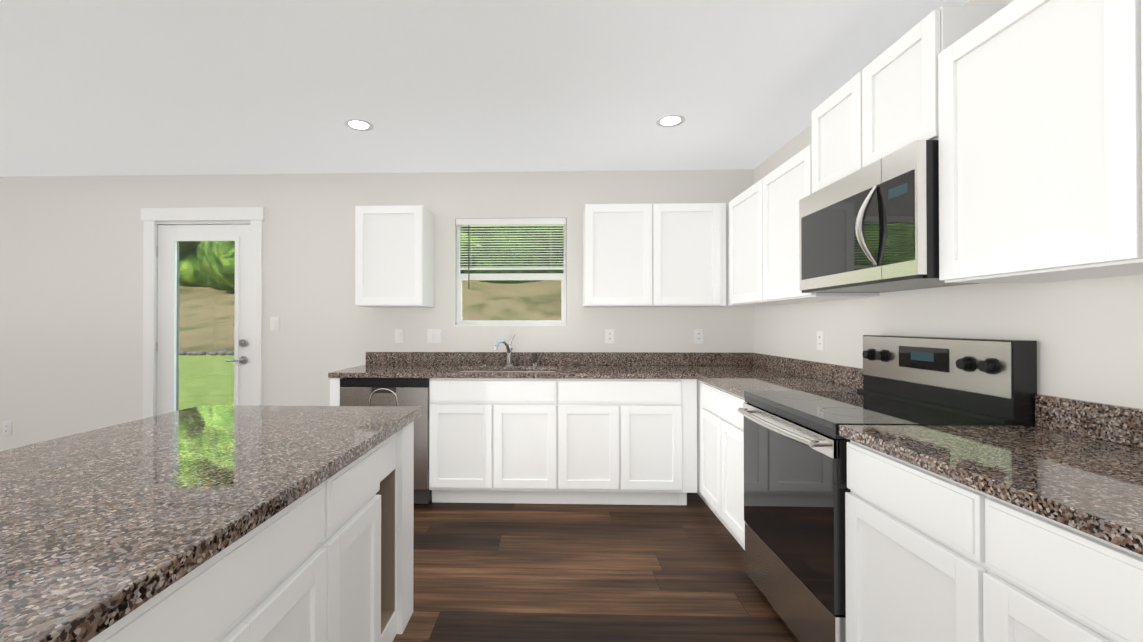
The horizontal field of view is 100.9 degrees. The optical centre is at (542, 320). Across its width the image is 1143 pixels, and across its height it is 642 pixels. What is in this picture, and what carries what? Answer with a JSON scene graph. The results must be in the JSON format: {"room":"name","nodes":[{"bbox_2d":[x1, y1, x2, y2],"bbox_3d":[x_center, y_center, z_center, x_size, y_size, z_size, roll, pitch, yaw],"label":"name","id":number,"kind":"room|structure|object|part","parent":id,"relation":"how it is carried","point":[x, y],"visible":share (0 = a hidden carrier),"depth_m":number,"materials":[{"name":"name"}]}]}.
{"room":"kitchen","nodes":[
{"label":"kitchen","id":0,"kind":"room"},
{"bbox_2d":[0,169,753,450],"bbox_3d":[-3.281,0.029,3.988,10.270,2.480,0.160,0,0,2],"label":"wall","id":1,"kind":"structure","parent":0,"point":[71,305],"depth_m":3.87,"materials":[{"name":"grey paint"}]},
{"bbox_2d":[2,422,10,435],"bbox_3d":[-4.478,0.899,3.934,0.072,0.115,0.008,0,0,2],"label":"electrical outlet plate","id":2,"kind":"object","parent":1,"relation":"attached to","point":[6,426],"depth_m":3.93,"materials":[{"name":"white plastic"}]},
{"bbox_2d":[141,207,264,418],"bbox_3d":[-2.803,0.168,3.976,1.031,2.202,0.214,0,0,2],"label":"door frame","id":3,"kind":"structure","parent":1,"relation":"attached to","point":[255,216],"depth_m":3.88,"materials":[{"name":"white wood"}]},
{"bbox_2d":[157,224,249,414],"bbox_3d":[-2.805,0.223,3.924,0.803,2.047,0.054,0,0,2],"label":"door","id":4,"kind":"structure","parent":1,"relation":"in","point":[169,236],"depth_m":3.91,"materials":[{"name":"white wood"}]},
{"bbox_2d":[156,241,247,410],"bbox_3d":[-2.824,0.198,3.887,0.775,1.731,0.085,0,0,2],"label":"door glass","id":5,"kind":"object","parent":4,"relation":"attached to","point":[205,360],"depth_m":3.92,"materials":[{"name":"clear glass"}]},
{"bbox_3d":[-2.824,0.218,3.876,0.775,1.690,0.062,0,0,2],"label":"handle","id":6,"kind":"part","parent":5,"relation":"part of","materials":[{"name":"silver metal"}]},
{"bbox_3d":[-2.799,0.165,3.926,0.514,1.665,0.006,0,0,2],"label":"glass","id":7,"kind":"part","parent":5,"relation":"part of","materials":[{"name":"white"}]},
{"bbox_2d":[270,317,278,330],"bbox_3d":[-2.203,0.023,3.871,0.075,0.118,0.010,0,0,2],"label":"switch plate","id":8,"kind":"object","parent":1,"relation":"attached to","point":[274,321],"depth_m":3.87,"materials":[{"name":"white plastic"}]},
{"bbox_2d":[355,205,433,307],"bbox_3d":[-1.146,-0.489,3.680,0.514,0.757,0.326,0,0,2],"label":"upper cabinet","id":9,"kind":"object","parent":1,"relation":"attached to","point":[394,244],"depth_m":3.53,"materials":[{"name":"white wood"}]},
{"bbox_2d":[395,329,403,342],"bbox_3d":[-1.169,0.123,3.839,0.072,0.115,0.010,0,0,2],"label":"switch plate","id":10,"kind":"object","parent":1,"relation":"attached to","point":[399,333],"depth_m":3.84,"materials":[{"name":"white plastic"}]},
{"bbox_2d":[427,329,441,342],"bbox_3d":[-0.880,0.123,3.830,0.118,0.115,0.010,0,0,2],"label":"switch plate","id":11,"kind":"object","parent":1,"relation":"attached to","point":[434,335],"depth_m":3.83,"materials":[{"name":"white plastic"}]},
{"bbox_2d":[455,225,566,325],"bbox_3d":[-0.258,-0.397,3.884,0.908,0.878,0.124,0,0,2],"label":"window","id":12,"kind":"structure","parent":1,"relation":"in","point":[512,298],"depth_m":3.91,"materials":[{"name":"white plastic"}]},
{"bbox_2d":[456,218,565,288],"bbox_3d":[-0.259,-0.548,3.849,0.894,0.573,0.044,0,0,2],"label":"window blind","id":13,"kind":"object","parent":12,"relation":"attached to","point":[492,222],"visible":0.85,"depth_m":3.84,"materials":[{"name":"white plastic"}]},
{"bbox_2d":[364,350,751,365],"bbox_3d":[0.112,0.303,3.792,3.106,0.102,0.022,0,0,2],"label":"backsplash","id":14,"kind":"structure","parent":1,"relation":"attached to","point":[509,358],"depth_m":3.78,"materials":[{"name":"brown stone"}]},
{"bbox_2d":[605,329,613,342],"bbox_3d":[0.540,0.122,3.790,0.072,0.115,0.008,0,0,2],"label":"electrical outlet plate","id":15,"kind":"object","parent":1,"relation":"attached to","point":[609,338],"depth_m":3.79,"materials":[{"name":"white plastic"}]},
{"bbox_2d":[582,203,662,306],"bbox_3d":[0.596,-0.490,3.628,0.562,0.757,0.326,0,0,2],"label":"upper cabinet","id":16,"kind":"object","parent":1,"relation":"attached to","point":[622,244],"depth_m":3.47,"materials":[{"name":"white wood"}]},
{"bbox_2d":[663,203,710,306],"bbox_3d":[1.052,-0.490,3.615,0.603,0.757,0.326,0,0,2],"label":"upper cabinet","id":17,"kind":"object","parent":1,"relation":"attached to","point":[686,226],"depth_m":3.46,"materials":[{"name":"white wood"}]},
{"bbox_2d":[694,329,702,343],"bbox_3d":[1.249,0.122,3.769,0.072,0.115,0.008,0,0,2],"label":"electrical outlet plate","id":18,"kind":"object","parent":1,"relation":"attached to","point":[698,333],"depth_m":3.77,"materials":[{"name":"white plastic"}]},
{"bbox_2d":[0,0,969,176],"bbox_3d":[-3.393,-1.294,0.218,10.270,0.120,7.720,0,0,2],"label":"ceiling","id":19,"kind":"structure","parent":0,"point":[148,87],"depth_m":2.40,"materials":[{"name":"white paint"}]},
{"bbox_2d":[344,119,372,130],"bbox_3d":[-1.141,-1.215,2.922,0.170,0.004,0.170,0,0,2],"label":"recessed light","id":20,"kind":"object","parent":19,"relation":"in","point":[358,124],"visible":1,"depth_m":2.91,"materials":[{"name":"white plastic"}]},
{"bbox_2d":[656,115,684,126],"bbox_3d":[0.777,-1.216,2.865,0.170,0.004,0.170,0,0,2],"label":"recessed light","id":21,"kind":"object","parent":19,"relation":"in","point":[670,120],"visible":1,"depth_m":2.86,"materials":[{"name":"white plastic"}]},
{"bbox_2d":[393,493,798,641],"bbox_3d":[-3.393,1.306,0.202,10.270,0.120,7.720,0,0,2],"label":"floor","id":22,"kind":"structure","parent":0,"point":[504,572],"depth_m":2.31,"materials":[{"name":"brown wood"}]},
{"bbox_2d":[92,421,413,641],"bbox_3d":[-0.970,0.811,0.641,0.852,0.876,2.456,0,0,2],"label":"kitchen island","id":23,"kind":"object","parent":22,"relation":"on","point":[337,565],"depth_m":1.12,"materials":[{"name":"white wood"}]},
{"bbox_2d":[0,405,421,641],"bbox_3d":[-0.973,0.353,0.643,0.906,0.036,2.515,0,0,2],"label":"island countertop","id":24,"kind":"structure","parent":23,"relation":"on","point":[96,526],"depth_m":0.91,"materials":[{"name":"brown stone"}]},
{"bbox_2d":[429,398,567,503],"bbox_3d":[-0.297,0.828,3.494,0.940,0.876,0.632,0,0,2],"label":"base cabinet","id":25,"kind":"object","parent":22,"relation":"on","point":[482,450],"depth_m":3.19,"materials":[{"name":"white wood"}]},
{"bbox_2d":[340,378,431,503],"bbox_3d":[-1.071,0.824,3.497,0.604,0.860,0.621,0,0,2],"label":"dishwasher","id":26,"kind":"object","parent":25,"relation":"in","point":[384,391],"visible":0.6,"depth_m":3.20,"materials":[{"name":"grey metal"}]},
{"bbox_2d":[328,366,859,397],"bbox_3d":[0.102,0.368,3.071,3.128,0.036,1.464,0,0,2],"label":"countertop","id":27,"kind":"structure","parent":25,"relation":"on","point":[444,381],"depth_m":3.17,"materials":[{"name":"brown stone"}]},
{"bbox_2d":[482,334,537,365],"bbox_3d":[-0.264,0.226,3.612,0.444,0.253,0.312,0,0,2],"label":"faucet","id":28,"kind":"object","parent":27,"relation":"on","point":[509,358],"depth_m":3.79,"materials":[{"name":"silver metal"}]},
{"bbox_2d":[568,398,683,504],"bbox_3d":[0.495,0.828,3.470,0.901,0.876,0.632,0,0,2],"label":"base cabinet","id":29,"kind":"object","parent":22,"relation":"on","point":[622,451],"depth_m":3.16,"materials":[{"name":"white wood"}]},
{"bbox_2d":[684,398,695,497],"bbox_3d":[1.368,0.828,3.419,0.613,0.876,0.682,0,0,2],"label":"base cabinet","id":30,"kind":"object","parent":22,"relation":"on","point":[689,458],"depth_m":3.16,"materials":[{"name":"white wood"}]},
{"bbox_2d":[692,398,746,549],"bbox_3d":[1.338,0.824,2.725,0.632,0.876,0.849,0,0,2],"label":"base cabinet","id":31,"kind":"object","parent":22,"relation":"on","point":[717,423],"depth_m":2.69,"materials":[{"name":"white wood"}]},
{"bbox_2d":[738,335,1036,641],"bbox_3d":[1.263,0.661,1.919,0.720,1.190,0.758,0,0,2],"label":"stove","id":32,"kind":"object","parent":22,"relation":"on","point":[795,467],"visible":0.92,"depth_m":1.77,"materials":[{"name":"black glass"}]},
{"bbox_2d":[845,442,943,641],"bbox_3d":[1.294,0.815,1.252,0.632,0.876,0.561,0,0,2],"label":"base cabinet","id":33,"kind":"object","parent":22,"relation":"on","point":[894,511],"depth_m":1.33,"materials":[{"name":"white wood"}]},
{"bbox_2d":[944,482,1142,641],"bbox_3d":[1.274,0.810,0.568,0.632,0.876,1.065,0,0,2],"label":"base cabinet","id":34,"kind":"object","parent":22,"relation":"on","point":[994,532],"depth_m":0.94,"materials":[{"name":"white wood"}]},
{"bbox_2d":[839,425,1142,557],"bbox_3d":[1.273,0.354,0.778,0.650,0.036,1.519,0,0,2],"label":"countertop","id":35,"kind":"structure","parent":34,"relation":"on","point":[1092,487],"depth_m":1.10,"materials":[{"name":"brown stone"}]},
{"bbox_2d":[754,0,1142,408],"bbox_3d":[1.657,0.004,-0.020,0.160,2.480,7.560,0,0,2],"label":"wall","id":36,"kind":"structure","parent":0,"point":[1086,335],"depth_m":1.64,"materials":[{"name":"grey paint"}]},
{"bbox_2d":[727,184,784,306],"bbox_3d":[1.503,-0.493,3.123,0.326,0.757,0.671,0,0,2],"label":"upper cabinet","id":37,"kind":"object","parent":36,"relation":"attached to","point":[741,209],"depth_m":3.20,"materials":[{"name":"white wood"}]},
{"bbox_2d":[755,145,878,303],"bbox_3d":[1.487,-0.496,2.608,0.326,0.757,0.611,0,0,2],"label":"upper cabinet","id":38,"kind":"object","parent":36,"relation":"attached to","point":[778,195],"depth_m":2.63,"materials":[{"name":"white wood"}]},
{"bbox_2d":[817,331,823,350],"bbox_3d":[1.657,0.116,2.810,0.008,0.115,0.072,0,0,2],"label":"electrical outlet plate","id":39,"kind":"object","parent":36,"relation":"attached to","point":[820,334],"depth_m":2.80,"materials":[{"name":"white plastic"}]},
{"bbox_2d":[811,83,846,193],"bbox_3d":[1.471,-0.815,2.082,0.326,0.435,0.444,0,0,2],"label":"upper cabinet","id":40,"kind":"object","parent":36,"relation":"attached to","point":[829,119],"depth_m":2.16,"materials":[{"name":"white wood"}]},
{"bbox_2d":[847,5,986,175],"bbox_3d":[1.462,-0.817,1.764,0.326,0.435,0.444,0,0,2],"label":"upper cabinet","id":41,"kind":"object","parent":36,"relation":"attached to","point":[891,101],"depth_m":1.73,"materials":[{"name":"white wood"}]},
{"bbox_2d":[799,140,977,292],"bbox_3d":[1.407,-0.366,1.921,0.444,0.455,0.754,0,0,2],"label":"microwave","id":42,"kind":"object","parent":41,"relation":"attached to","point":[873,227],"visible":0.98,"depth_m":1.75,"materials":[{"name":"silver metal"}]},
{"bbox_2d":[752,354,1142,445],"bbox_3d":[1.620,0.291,1.883,0.022,0.102,3.748,0,0,2],"label":"backsplash","id":43,"kind":"structure","parent":36,"relation":"attached to","point":[1113,423],"depth_m":1.44,"materials":[{"name":"brown stone"}]},
{"bbox_2d":[935,0,1142,282],"bbox_3d":[1.446,-0.504,1.240,0.326,0.757,0.597,0,0,2],"label":"upper cabinet","id":44,"kind":"object","parent":36,"relation":"attached to","point":[1028,114],"depth_m":1.29,"materials":[{"name":"white wood"}]},
{"bbox_2d":[1087,0,1142,271],"bbox_3d":[1.432,-0.507,0.741,0.326,0.757,0.654,0,0,2],"label":"upper cabinet","id":45,"kind":"object","parent":36,"relation":"attached to","point":[1114,27],"depth_m":1.05,"materials":[{"name":"white wood"}]}
]}

